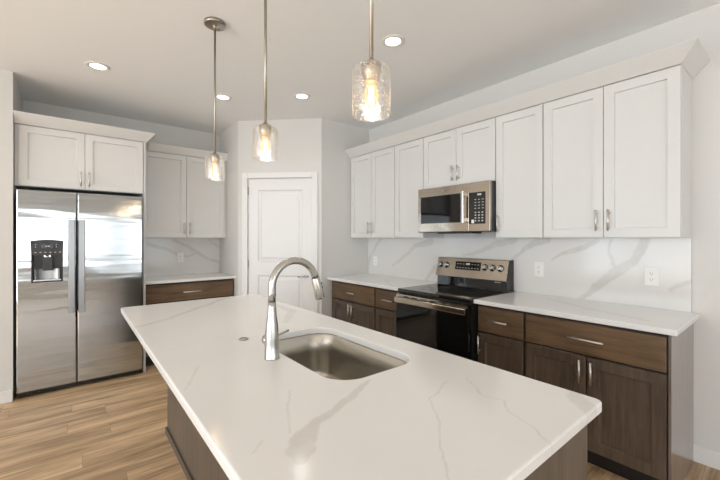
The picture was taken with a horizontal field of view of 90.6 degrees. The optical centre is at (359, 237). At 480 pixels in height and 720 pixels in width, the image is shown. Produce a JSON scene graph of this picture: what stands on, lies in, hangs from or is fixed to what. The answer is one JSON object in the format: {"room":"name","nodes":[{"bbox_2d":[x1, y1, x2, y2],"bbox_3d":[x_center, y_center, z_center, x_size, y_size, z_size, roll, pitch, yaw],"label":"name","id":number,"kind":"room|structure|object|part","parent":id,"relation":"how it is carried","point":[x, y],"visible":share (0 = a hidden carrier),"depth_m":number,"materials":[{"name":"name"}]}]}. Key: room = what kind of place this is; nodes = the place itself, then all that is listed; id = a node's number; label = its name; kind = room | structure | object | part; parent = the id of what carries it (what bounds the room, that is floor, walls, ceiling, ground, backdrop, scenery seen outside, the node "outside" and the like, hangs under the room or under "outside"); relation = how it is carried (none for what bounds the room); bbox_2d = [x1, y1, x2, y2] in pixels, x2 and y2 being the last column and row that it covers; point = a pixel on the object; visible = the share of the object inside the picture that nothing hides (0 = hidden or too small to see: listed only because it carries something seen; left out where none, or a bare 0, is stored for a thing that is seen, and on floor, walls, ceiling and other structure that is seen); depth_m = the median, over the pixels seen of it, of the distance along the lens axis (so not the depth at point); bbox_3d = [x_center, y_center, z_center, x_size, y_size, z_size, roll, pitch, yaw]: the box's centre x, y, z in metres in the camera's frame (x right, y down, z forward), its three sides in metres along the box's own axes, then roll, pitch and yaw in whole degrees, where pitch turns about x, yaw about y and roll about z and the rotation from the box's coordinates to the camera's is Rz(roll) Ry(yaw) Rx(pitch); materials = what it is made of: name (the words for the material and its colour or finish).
{"room":"kitchen","nodes":[
{"label":"kitchen","id":0,"kind":"room"},
{"bbox_2d":[0,69,22,399],"bbox_3d":[-4.757,-0.009,2.002,4.111,2.767,0.772,0,0,-39],"label":"wall","id":1,"kind":"structure","parent":0,"point":[11,99],"depth_m":2.98,"materials":[{"name":"grey paint"}]},
{"bbox_2d":[0,390,12,403],"bbox_3d":[-4.511,1.324,1.697,4.111,0.100,0.014,0,0,-39],"label":"baseboard","id":2,"kind":"structure","parent":1,"relation":"attached to","point":[5,396],"depth_m":2.96,"materials":[{"name":"white paint"}]},
{"bbox_2d":[23,100,218,158],"bbox_3d":[-2.157,-0.009,4.661,3.476,2.767,0.100,0,0,-39],"label":"wall","id":3,"kind":"structure","parent":0,"point":[165,134],"depth_m":4.24,"materials":[{"name":"grey paint"}]},
{"bbox_2d":[15,124,142,196],"bbox_3d":[-2.794,-0.716,3.605,0.950,0.530,0.742,0,0,-39],"label":"upper cabinet","id":4,"kind":"object","parent":3,"relation":"attached to","point":[46,159],"visible":1,"depth_m":3.31,"materials":[{"name":"white paint"}]},
{"bbox_3d":[-2.765,-0.715,3.211,0.452,0.522,0.020,0,0,-39],"label":"door","id":5,"kind":"part","parent":4,"relation":"part of","materials":[{"name":"white paint"}]},
{"bbox_3d":[-2.546,-0.546,3.351,0.012,0.135,0.036,0,0,-39],"label":"handle","id":6,"kind":"part","parent":4,"relation":"part of","materials":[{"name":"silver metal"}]},
{"bbox_3d":[-2.404,-0.715,3.501,0.466,0.522,0.020,0,0,-39],"label":"door","id":7,"kind":"part","parent":4,"relation":"part of","materials":[{"name":"white paint"}]},
{"bbox_2d":[13,110,227,160],"bbox_3d":[-2.306,-1.026,3.774,1.926,0.088,0.478,0,0,-39],"label":"crown molding","id":8,"kind":"structure","parent":4,"relation":"on","point":[25,118],"depth_m":3.41,"materials":[{"name":"white paint"}]},
{"bbox_2d":[146,238,219,275],"bbox_3d":[-2.263,0.231,4.497,0.952,0.459,0.020,0,0,-39],"label":"backsplash","id":9,"kind":"structure","parent":3,"relation":"attached to","point":[201,255],"depth_m":4.50,"materials":[{"name":"stone"}]},
{"bbox_2d":[177,253,183,261],"bbox_3d":[-2.258,0.249,4.482,0.072,0.117,0.009,0,0,-39],"label":"wall outlet","id":10,"kind":"object","parent":9,"relation":"attached to","point":[180,256],"visible":1,"depth_m":4.48,"materials":[{"name":"white plastic"}]},
{"bbox_2d":[146,151,226,237],"bbox_3d":[-2.158,-0.491,4.367,0.951,0.982,0.355,0,0,-39],"label":"upper cabinet","id":11,"kind":"object","parent":3,"relation":"attached to","point":[181,202],"visible":0.94,"depth_m":4.24,"materials":[{"name":"white paint"}]},
{"bbox_3d":[-2.257,-0.489,4.117,0.460,0.972,0.020,0,0,-39],"label":"door","id":12,"kind":"part","parent":11,"relation":"part of","materials":[{"name":"white paint"}]},
{"bbox_3d":[-1.902,-0.489,4.404,0.446,0.972,0.020,0,0,-39],"label":"door","id":13,"kind":"part","parent":11,"relation":"part of","materials":[{"name":"white paint"}]},
{"bbox_2d":[219,122,237,295],"bbox_3d":[-1.637,-0.009,4.560,0.100,2.767,0.710,0,0,-39],"label":"wall","id":14,"kind":"structure","parent":0,"point":[228,139],"depth_m":4.43,"materials":[{"name":"grey paint"}]},
{"bbox_2d":[238,118,321,313],"bbox_3d":[-0.945,-0.009,4.249,1.012,2.767,0.100,0,0,6],"label":"wall","id":15,"kind":"structure","parent":0,"point":[299,140],"depth_m":4.20,"materials":[{"name":"grey paint"}]},
{"bbox_2d":[242,171,317,312],"bbox_3d":[-0.943,0.301,4.218,0.916,2.146,0.160,0,0,6],"label":"door","id":16,"kind":"structure","parent":15,"relation":"in","point":[280,209],"depth_m":4.20,"materials":[{"name":"white paint"}]},
{"bbox_2d":[322,118,368,316],"bbox_3d":[-0.194,-0.009,4.417,0.729,2.767,0.100,0,0,-39],"label":"wall","id":17,"kind":"structure","parent":0,"point":[342,255],"depth_m":4.30,"materials":[{"name":"grey paint"}]},
{"bbox_2d":[0,0,719,133],"bbox_3d":[-0.819,-1.443,-0.190,7.687,0.100,9.332,0,0,-39],"label":"ceiling","id":18,"kind":"structure","parent":0,"point":[159,54],"depth_m":2.62,"materials":[{"name":"paint"}]},
{"bbox_2d":[85,61,109,70],"bbox_3d":[-2.124,-1.389,2.889,0.163,0.007,0.163,0,0,-39],"label":"recessed light","id":19,"kind":"object","parent":18,"relation":"in","point":[94,65],"visible":1,"depth_m":2.88,"materials":[{"name":"white paint"}]},
{"bbox_2d":[204,17,225,179],"bbox_3d":[-0.939,-0.884,2.307,0.131,1.015,0.131,0,0,-39],"label":"pendant light","id":20,"kind":"object","parent":18,"relation":"hanging from","point":[215,24],"visible":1,"depth_m":2.30,"materials":[{"name":"silver metal"}]},
{"bbox_2d":[210,156,218,164],"bbox_3d":[-0.939,-0.502,2.307,0.055,0.049,0.055,0,0,-39],"label":"socket","id":21,"kind":"object","parent":20,"relation":"attached to","point":[214,159],"depth_m":2.29,"materials":[{"name":"silver metal"}]},
{"bbox_3d":[-0.939,-0.948,2.307,0.013,0.800,0.013,0,0,-39],"label":"rod","id":22,"kind":"part","parent":20,"relation":"part of","materials":[{"name":"silver metal"}]},
{"bbox_3d":[-0.939,-0.452,2.307,0.121,0.149,0.121,0,0,-39],"label":"lamp shade","id":23,"kind":"part","parent":20,"relation":"part of","materials":[{"name":"clear glass"}]},
{"bbox_2d":[216,94,231,100],"bbox_3d":[-1.355,-1.389,3.525,0.163,0.007,0.163,0,0,-39],"label":"recessed light","id":24,"kind":"object","parent":18,"relation":"in","point":[224,97],"visible":0.91,"depth_m":3.53,"materials":[{"name":"white plastic"}]},
{"bbox_2d":[252,0,277,161],"bbox_3d":[-0.452,-0.884,1.703,0.131,1.015,0.131,0,0,-39],"label":"pendant light","id":25,"kind":"object","parent":18,"relation":"hanging from","point":[265,128],"visible":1,"depth_m":1.70,"materials":[{"name":"silver metal"}]},
{"bbox_3d":[-0.452,-0.452,1.703,0.121,0.149,0.121,0,0,-39],"label":"lamp shade","id":26,"kind":"part","parent":25,"relation":"part of","materials":[{"name":"clear glass"}]},
{"bbox_2d":[260,127,270,138],"bbox_3d":[-0.452,-0.502,1.703,0.055,0.049,0.055,0,0,-39],"label":"socket","id":27,"kind":"object","parent":25,"relation":"attached to","point":[265,132],"depth_m":1.68,"materials":[{"name":"silver metal"}]},
{"bbox_3d":[-0.452,-0.948,1.703,0.013,0.800,0.013,0,0,-39],"label":"rod","id":28,"kind":"part","parent":25,"relation":"part of","materials":[{"name":"silver metal"}]},
{"bbox_2d":[293,93,309,99],"bbox_3d":[-0.571,-1.389,3.500,0.163,0.007,0.163,0,0,-39],"label":"recessed light","id":29,"kind":"object","parent":18,"relation":"in","point":[302,96],"visible":1,"depth_m":3.50,"materials":[{"name":"white plastic"}]},
{"bbox_2d":[352,0,390,121],"bbox_3d":[0.035,-0.884,1.100,0.131,1.015,0.131,0,0,-39],"label":"pendant light","id":30,"kind":"object","parent":18,"relation":"hanging from","point":[371,67],"visible":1,"depth_m":1.09,"materials":[{"name":"silver metal"}]},
{"bbox_2d":[362,63,379,85],"bbox_3d":[0.035,-0.502,1.100,0.055,0.049,0.055,0,0,-39],"label":"socket","id":31,"kind":"object","parent":30,"relation":"attached to","point":[370,71],"depth_m":1.08,"materials":[{"name":"silver metal"}]},
{"bbox_3d":[0.035,-0.948,1.100,0.013,0.800,0.013,0,0,-39],"label":"rod","id":32,"kind":"part","parent":30,"relation":"part of","materials":[{"name":"silver metal"}]},
{"bbox_3d":[0.035,-0.452,1.100,0.121,0.149,0.121,0,0,-39],"label":"lamp shade","id":33,"kind":"part","parent":30,"relation":"part of","materials":[{"name":"clear glass"}]},
{"bbox_2d":[381,34,404,47],"bbox_3d":[0.233,-1.389,2.522,0.163,0.007,0.163,0,0,-39],"label":"recessed light","id":34,"kind":"object","parent":18,"relation":"in","point":[390,41],"visible":1,"depth_m":2.52,"materials":[{"name":"white plastic"}]},
{"bbox_2d":[0,364,719,479],"bbox_3d":[-0.819,1.424,-0.190,7.687,0.100,9.332,0,0,-39],"label":"floor","id":35,"kind":"structure","parent":0,"point":[112,428],"depth_m":2.46,"materials":[{"name":"brown wood"}]},
{"bbox_2d":[16,189,142,396],"bbox_3d":[-2.760,0.480,3.564,0.923,1.788,0.811,0,0,-39],"label":"refrigerator","id":36,"kind":"object","parent":35,"relation":"on","point":[79,256],"visible":1,"depth_m":3.24,"materials":[{"name":"grey metal"}]},
{"bbox_3d":[-2.773,0.455,3.165,0.402,1.738,0.071,0,0,-39],"label":"freezer door","id":37,"kind":"part","parent":36,"relation":"part of","materials":[{"name":"silver metal"}]},
{"bbox_3d":[-2.746,0.084,3.129,0.219,0.136,0.010,0,0,-39],"label":"control panel","id":38,"kind":"part","parent":36,"relation":"part of","materials":[{"name":"grey plastic"}]},
{"bbox_3d":[-2.601,0.256,3.215,0.049,0.836,0.068,0,0,-39],"label":"handle","id":39,"kind":"part","parent":36,"relation":"part of","materials":[{"name":"metal"}]},
{"bbox_3d":[-2.546,0.256,3.259,0.049,0.836,0.068,0,0,-39],"label":"handle","id":40,"kind":"part","parent":36,"relation":"part of","materials":[{"name":"metal"}]},
{"bbox_3d":[-2.412,0.455,3.456,0.516,1.738,0.071,0,0,-39],"label":"door","id":41,"kind":"part","parent":36,"relation":"part of","materials":[{"name":"silver metal"}]},
{"bbox_2d":[139,142,145,371],"bbox_3d":[-2.430,0.196,3.928,0.020,2.356,0.696,0,0,-39],"label":"end panel","id":42,"kind":"object","parent":35,"relation":"on","point":[143,195],"visible":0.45,"depth_m":3.66,"materials":[{"name":"white paint"}]},
{"bbox_2d":[146,279,232,365],"bbox_3d":[-2.078,0.932,4.260,0.939,0.883,0.622,0,0,-39],"label":"base cabinet","id":43,"kind":"object","parent":35,"relation":"on","point":[207,289],"visible":0.29,"depth_m":4.01,"materials":[{"name":"brown wood"}]},
{"bbox_3d":[-1.912,0.606,4.054,0.926,0.185,0.020,0,0,-39],"label":"drawer","id":44,"kind":"part","parent":43,"relation":"part of","materials":[{"name":"brown wood"}]},
{"bbox_2d":[146,272,235,284],"bbox_3d":[-2.073,0.475,4.261,0.952,0.030,0.626,0,0,-39],"label":"countertop","id":45,"kind":"structure","parent":43,"relation":"on","point":[162,279],"depth_m":4.14,"materials":[{"name":"stone"}]},
{"bbox_2d":[332,280,376,330],"bbox_3d":[0.121,0.932,4.095,0.639,0.883,0.794,0,0,-39],"label":"base cabinet","id":46,"kind":"object","parent":35,"relation":"on","point":[355,304],"visible":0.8,"depth_m":3.86,"materials":[{"name":"brown wood"}]},
{"bbox_3d":[-0.203,0.986,4.062,0.020,0.552,0.374,0,0,-39],"label":"door","id":47,"kind":"part","parent":46,"relation":"part of","materials":[{"name":"brown wood"}]},
{"bbox_3d":[-0.083,0.606,3.913,0.020,0.185,0.755,0,0,-39],"label":"drawer","id":48,"kind":"part","parent":46,"relation":"part of","materials":[{"name":"brown wood"}]},
{"bbox_3d":[0.037,0.986,3.765,0.020,0.552,0.374,0,0,-39],"label":"door","id":49,"kind":"part","parent":46,"relation":"part of","materials":[{"name":"brown wood"}]},
{"bbox_2d":[327,274,439,290],"bbox_3d":[0.242,0.475,3.936,0.651,0.030,1.194,0,0,-39],"label":"countertop","id":50,"kind":"structure","parent":46,"relation":"on","point":[373,280],"depth_m":3.84,"materials":[{"name":"stone"}]},
{"bbox_2d":[165,384,586,479],"bbox_3d":[-0.346,0.932,1.755,0.651,0.883,2.448,0,0,-39],"label":"kitchen island","id":51,"kind":"object","parent":35,"relation":"on","point":[197,461],"visible":0.08,"depth_m":1.79,"materials":[{"name":"brown wood"}]},
{"bbox_3d":[-1.120,0.932,2.676,0.581,0.883,0.018,0,0,-39],"label":"panel","id":52,"kind":"part","parent":51,"relation":"part of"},
{"bbox_3d":[-0.388,1.351,1.721,0.545,0.045,2.448,0,0,-39],"label":"shoe moulding","id":53,"kind":"part","parent":51,"relation":"part of","materials":[{"name":"brown wood"}]},
{"bbox_3d":[-0.583,0.932,1.563,0.018,0.883,2.387,0,0,-39],"label":"panel","id":54,"kind":"part","parent":51,"relation":"part of","materials":[{"name":"brown wood"}]},
{"bbox_2d":[121,294,601,479],"bbox_3d":[-0.444,0.475,1.679,0.926,0.030,2.468,0,0,-39],"label":"island countertop","id":55,"kind":"structure","parent":51,"relation":"on","point":[436,415],"depth_m":0.97,"materials":[{"name":"stone"}]},
{"bbox_2d":[238,337,247,340],"bbox_3d":[-0.527,0.457,1.611,0.043,0.007,0.043,0,0,-39],"label":"switch","id":56,"kind":"object","parent":55,"relation":"on","point":[240,338],"visible":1,"depth_m":1.60,"materials":[{"name":"silver metal"}]},
{"bbox_2d":[262,257,324,360],"bbox_3d":[-0.265,0.268,1.437,0.263,0.384,0.086,0,0,-39],"label":"faucet","id":57,"kind":"object","parent":55,"relation":"on","point":[270,339],"visible":1,"depth_m":1.35,"materials":[{"name":"silver metal"}]},
{"bbox_3d":[-0.261,0.160,1.421,0.221,0.167,0.029,0,0,-39],"label":"spout","id":58,"kind":"part","parent":57,"relation":"part of","materials":[{"name":"silver metal"}]},
{"bbox_2d":[279,333,406,379],"bbox_3d":[-0.127,0.600,1.491,0.436,0.218,0.720,0,0,-39],"label":"sink","id":59,"kind":"object","parent":55,"relation":"in","point":[330,356],"visible":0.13,"depth_m":1.75,"materials":[{"name":"silver metal"}]},
{"bbox_3d":[0.391,0.932,0.804,0.581,0.883,0.018,0,0,-39],"label":"panel","id":60,"kind":"part","parent":51,"relation":"part of","materials":[{"name":"brown wood"}]},
{"bbox_2d":[376,288,398,336],"bbox_3d":[0.497,0.932,3.630,0.639,0.883,0.397,0,0,-39],"label":"base cabinet","id":61,"kind":"object","parent":35,"relation":"on","point":[385,304],"visible":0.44,"depth_m":3.48,"materials":[{"name":"brown wood"}]},
{"bbox_3d":[0.284,0.986,3.459,0.020,0.552,0.384,0,0,-39],"label":"door","id":62,"kind":"part","parent":61,"relation":"part of","materials":[{"name":"brown wood"}]},
{"bbox_3d":[0.284,0.606,3.459,0.020,0.185,0.384,0,0,-39],"label":"drawer","id":63,"kind":"part","parent":61,"relation":"part of","materials":[{"name":"brown wood"}]},
{"bbox_2d":[394,257,513,361],"bbox_3d":[0.815,0.782,3.136,0.714,1.183,0.762,0,0,-39],"label":"range","id":64,"kind":"object","parent":35,"relation":"on","point":[443,316],"visible":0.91,"depth_m":3.02,"materials":[{"name":"black metal"}]},
{"bbox_3d":[0.550,0.550,2.922,0.032,0.047,0.738,0,0,-39],"label":"door handle","id":65,"kind":"part","parent":64,"relation":"part of","materials":[{"name":"silver metal"}]},
{"bbox_3d":[0.563,0.515,2.932,0.003,0.025,0.742,0,0,-39],"label":"vent trim","id":66,"kind":"part","parent":64,"relation":"part of","materials":[{"name":"silver metal"}]},
{"bbox_3d":[0.580,0.821,2.946,0.044,0.637,0.754,0,0,-39],"label":"oven door","id":67,"kind":"part","parent":64,"relation":"part of","materials":[{"name":"black glass"}]},
{"bbox_2d":[398,283,508,302],"bbox_3d":[0.803,0.471,3.126,0.571,0.029,0.761,0,0,-39],"label":"cooktop","id":68,"kind":"object","parent":64,"relation":"in","point":[445,292],"depth_m":3.04,"materials":[{"name":"black glass"}]},
{"bbox_3d":[1.042,0.282,3.325,0.124,0.180,0.748,0,0,-39],"label":"control panel","id":69,"kind":"part","parent":64,"relation":"part of","materials":[{"name":"silver metal"}]},
{"bbox_3d":[1.149,0.264,3.114,0.041,0.053,0.054,0,0,-39],"label":"knob","id":70,"kind":"part","parent":64,"relation":"part of","materials":[{"name":"silver metal"}]},
{"bbox_3d":[1.198,0.264,3.054,0.041,0.053,0.054,0,0,-39],"label":"knob","id":71,"kind":"part","parent":64,"relation":"part of","materials":[{"name":"silver metal"}]},
{"bbox_2d":[477,304,525,376],"bbox_3d":[1.220,0.932,2.735,0.639,0.883,0.361,0,0,-39],"label":"base cabinet","id":72,"kind":"object","parent":35,"relation":"on","point":[501,341],"visible":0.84,"depth_m":2.54,"materials":[{"name":"brown wood"}]},
{"bbox_3d":[0.889,0.798,2.664,0.036,0.135,0.012,0,0,-39],"label":"handle","id":73,"kind":"part","parent":72,"relation":"part of","materials":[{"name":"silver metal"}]},
{"bbox_3d":[0.985,0.606,2.545,0.036,0.012,0.140,0,0,-39],"label":"handle","id":74,"kind":"part","parent":72,"relation":"part of","materials":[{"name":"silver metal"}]},
{"bbox_3d":[1.007,0.606,2.563,0.020,0.185,0.348,0,0,-39],"label":"drawer","id":75,"kind":"part","parent":72,"relation":"part of","materials":[{"name":"brown wood"}]},
{"bbox_3d":[1.007,0.986,2.563,0.020,0.552,0.348,0,0,-39],"label":"door","id":76,"kind":"part","parent":72,"relation":"part of","materials":[{"name":"brown wood"}]},
{"bbox_2d":[525,312,693,479],"bbox_3d":[1.573,0.932,2.296,0.639,0.883,0.761,0,0,-39],"label":"base cabinet","id":77,"kind":"object","parent":35,"relation":"on","point":[643,381],"visible":0.81,"depth_m":2.02,"materials":[{"name":"brown wood"}]},
{"bbox_3d":[1.240,0.986,2.274,0.020,0.552,0.364,0,0,-39],"label":"door","id":78,"kind":"part","parent":77,"relation":"part of","materials":[{"name":"brown wood"}]},
{"bbox_3d":[1.316,0.798,2.135,0.036,0.135,0.012,0,0,-39],"label":"handle","id":79,"kind":"part","parent":77,"relation":"part of","materials":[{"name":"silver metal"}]},
{"bbox_3d":[1.335,0.606,2.112,0.036,0.012,0.190,0,0,-39],"label":"handle","id":80,"kind":"part","parent":77,"relation":"part of","materials":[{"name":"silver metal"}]},
{"bbox_2d":[474,291,699,335],"bbox_3d":[1.464,0.475,2.422,0.651,0.030,1.154,0,0,-39],"label":"countertop","id":81,"kind":"structure","parent":77,"relation":"on","point":[654,320],"depth_m":2.23,"materials":[{"name":"stone"}]},
{"bbox_3d":[1.353,0.798,2.089,0.036,0.135,0.012,0,0,-39],"label":"handle","id":82,"kind":"part","parent":77,"relation":"part of","materials":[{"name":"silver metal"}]},
{"bbox_3d":[1.357,0.606,2.130,0.020,0.185,0.735,0,0,-39],"label":"drawer","id":83,"kind":"part","parent":77,"relation":"part of","materials":[{"name":"brown wood"}]},
{"bbox_3d":[1.473,0.986,1.985,0.020,0.552,0.364,0,0,-39],"label":"door","id":84,"kind":"part","parent":77,"relation":"part of","materials":[{"name":"brown wood"}]},
{"bbox_3d":[1.824,0.932,2.018,0.599,0.883,0.012,0,0,-39],"label":"panel","id":85,"kind":"part","parent":77,"relation":"part of","materials":[{"name":"wood"}]},
{"bbox_2d":[369,3,719,452],"bbox_3d":[2.134,-0.009,2.192,0.100,2.767,9.332,0,0,-39],"label":"wall","id":86,"kind":"structure","parent":0,"point":[704,24],"depth_m":2.18,"materials":[{"name":"grey paint"}]},
{"bbox_2d":[351,146,394,237],"bbox_3d":[0.230,-0.491,4.188,0.354,0.982,0.788,0,0,-39],"label":"upper cabinet","id":87,"kind":"object","parent":86,"relation":"attached to","point":[372,174],"visible":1,"depth_m":4.06,"materials":[{"name":"white paint"}]},
{"bbox_3d":[0.017,-0.489,4.243,0.020,0.972,0.376,0,0,-39],"label":"door","id":88,"kind":"part","parent":87,"relation":"part of","materials":[{"name":"white paint"}]},
{"bbox_3d":[0.256,-0.489,3.947,0.020,0.972,0.376,0,0,-39],"label":"door","id":89,"kind":"part","parent":87,"relation":"part of","materials":[{"name":"white paint"}]},
{"bbox_2d":[395,138,443,237],"bbox_3d":[0.603,-0.491,3.725,0.354,0.982,0.396,0,0,-39],"label":"upper cabinet","id":90,"kind":"object","parent":86,"relation":"attached to","point":[409,157],"visible":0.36,"depth_m":3.65,"materials":[{"name":"white paint"}]},
{"bbox_3d":[0.501,-0.489,3.643,0.020,0.972,0.391,0,0,-39],"label":"door","id":91,"kind":"part","parent":90,"relation":"part of","materials":[{"name":"white paint"}]},
{"bbox_2d":[424,118,495,188],"bbox_3d":[0.968,-0.723,3.273,0.354,0.518,0.762,0,0,-39],"label":"upper cabinet","id":92,"kind":"object","parent":86,"relation":"attached to","point":[466,154],"visible":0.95,"depth_m":3.14,"materials":[{"name":"white paint"}]},
{"bbox_3d":[0.746,-0.721,3.339,0.020,0.508,0.377,0,0,-39],"label":"door","id":93,"kind":"part","parent":92,"relation":"part of","materials":[{"name":"white paint"}]},
{"bbox_3d":[0.825,-0.577,3.197,0.036,0.135,0.012,0,0,-39],"label":"handle","id":94,"kind":"part","parent":92,"relation":"part of","materials":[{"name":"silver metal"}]},
{"bbox_2d":[418,180,495,233],"bbox_3d":[0.924,-0.250,3.238,0.426,0.422,0.758,0,0,-39],"label":"microwave","id":95,"kind":"object","parent":92,"relation":"attached to","point":[467,208],"visible":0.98,"depth_m":3.07,"materials":[{"name":"grey metal"}]},
{"bbox_3d":[0.747,-0.258,3.221,0.028,0.406,0.562,0,0,-39],"label":"door","id":96,"kind":"part","parent":95,"relation":"part of","materials":[{"name":"silver metal"}]},
{"bbox_3d":[0.872,-0.259,3.003,0.051,0.265,0.026,0,0,-39],"label":"handle","id":97,"kind":"part","parent":95,"relation":"part of","materials":[{"name":"silver metal"}]},
{"bbox_3d":[0.986,-0.258,2.925,0.028,0.406,0.194,0,0,-39],"label":"control panel","id":98,"kind":"part","parent":95,"relation":"part of","materials":[{"name":"silver metal"}]},
{"bbox_3d":[0.863,-0.577,3.150,0.036,0.135,0.012,0,0,-39],"label":"handle","id":99,"kind":"part","parent":92,"relation":"part of","materials":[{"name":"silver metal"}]},
{"bbox_3d":[0.985,-0.721,3.043,0.020,0.508,0.377,0,0,-39],"label":"door","id":100,"kind":"part","parent":92,"relation":"part of","materials":[{"name":"white paint"}]},
{"bbox_2d":[496,104,543,237],"bbox_3d":[1.325,-0.491,2.831,0.354,0.982,0.372,0,0,-39],"label":"upper cabinet","id":101,"kind":"object","parent":86,"relation":"attached to","point":[519,134],"visible":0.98,"depth_m":2.74,"materials":[{"name":"white paint"}]},
{"bbox_3d":[1.102,-0.113,2.854,0.036,0.135,0.012,0,0,-39],"label":"handle","id":102,"kind":"part","parent":101,"relation":"part of","materials":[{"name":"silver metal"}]},
{"bbox_2d":[368,238,691,311],"bbox_3d":[1.080,0.231,3.400,0.020,0.459,3.081,0,0,-39],"label":"backsplash","id":103,"kind":"structure","parent":86,"relation":"attached to","point":[610,270],"depth_m":2.71,"materials":[{"name":"stone"}]},
{"bbox_2d":[374,256,377,265],"bbox_3d":[0.194,0.289,4.474,0.009,0.117,0.070,0,0,-39],"label":"wall outlet","id":104,"kind":"object","parent":103,"relation":"attached to","point":[375,257],"visible":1,"depth_m":4.46,"materials":[{"name":"white plastic"}]},
{"bbox_2d":[534,262,543,276],"bbox_3d":[1.460,0.258,2.906,0.009,0.117,0.076,0,0,-39],"label":"wall outlet","id":105,"kind":"object","parent":103,"relation":"attached to","point":[538,266],"visible":1,"depth_m":2.90,"materials":[{"name":"white plastic"}]},
{"bbox_2d":[537,265,540,273],"bbox_3d":[1.457,0.258,2.904,0.002,0.068,0.034,0,0,-39],"label":"socket","id":106,"kind":"object","parent":105,"relation":"attached to","point":[538,266],"depth_m":2.90,"materials":[{"name":"white plastic"}]},
{"bbox_2d":[644,267,658,285],"bbox_3d":[1.915,0.254,2.341,0.009,0.117,0.076,0,0,-39],"label":"wall outlet","id":107,"kind":"object","parent":103,"relation":"attached to","point":[651,275],"visible":1,"depth_m":2.34,"materials":[{"name":"white plastic"}]},
{"bbox_2d":[648,271,654,281],"bbox_3d":[1.913,0.254,2.340,0.002,0.068,0.034,0,0,-39],"label":"socket","id":108,"kind":"object","parent":107,"relation":"attached to","point":[651,274],"depth_m":2.34,"materials":[{"name":"white plastic"}]},
{"bbox_2d":[544,65,691,237],"bbox_3d":[1.681,-0.491,2.390,0.354,0.982,0.756,0,0,-39],"label":"upper cabinet","id":109,"kind":"object","parent":86,"relation":"attached to","point":[618,156],"visible":1,"depth_m":2.23,"materials":[{"name":"white paint"}]},
{"bbox_2d":[345,37,709,158],"bbox_3d":[0.959,-1.026,3.251,0.397,0.088,3.161,0,0,-39],"label":"crown molding","id":110,"kind":"structure","parent":109,"relation":"on","point":[690,54],"depth_m":2.43,"materials":[{"name":"white paint"}]},
{"bbox_3d":[1.460,-0.489,2.454,0.020,0.972,0.374,0,0,-39],"label":"door","id":111,"kind":"part","parent":109,"relation":"part of","materials":[{"name":"white paint"}]},
{"bbox_3d":[1.536,-0.113,2.317,0.036,0.135,0.012,0,0,-39],"label":"handle","id":112,"kind":"part","parent":109,"relation":"part of","materials":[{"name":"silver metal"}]},
{"bbox_3d":[1.578,-0.113,2.264,0.036,0.135,0.012,0,0,-39],"label":"handle","id":113,"kind":"part","parent":109,"relation":"part of","materials":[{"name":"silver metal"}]},
{"bbox_3d":[1.697,-0.489,2.161,0.020,0.972,0.374,0,0,-39],"label":"door","id":114,"kind":"part","parent":109,"relation":"part of","materials":[{"name":"white paint"}]},
{"bbox_2d":[693,445,719,469],"bbox_3d":[3.505,1.324,0.402,0.014,0.100,4.622,0,0,-39],"label":"baseboard","id":115,"kind":"structure","parent":86,"relation":"attached to","point":[707,457],"depth_m":2.15,"materials":[{"name":"white paint"}]}
]}

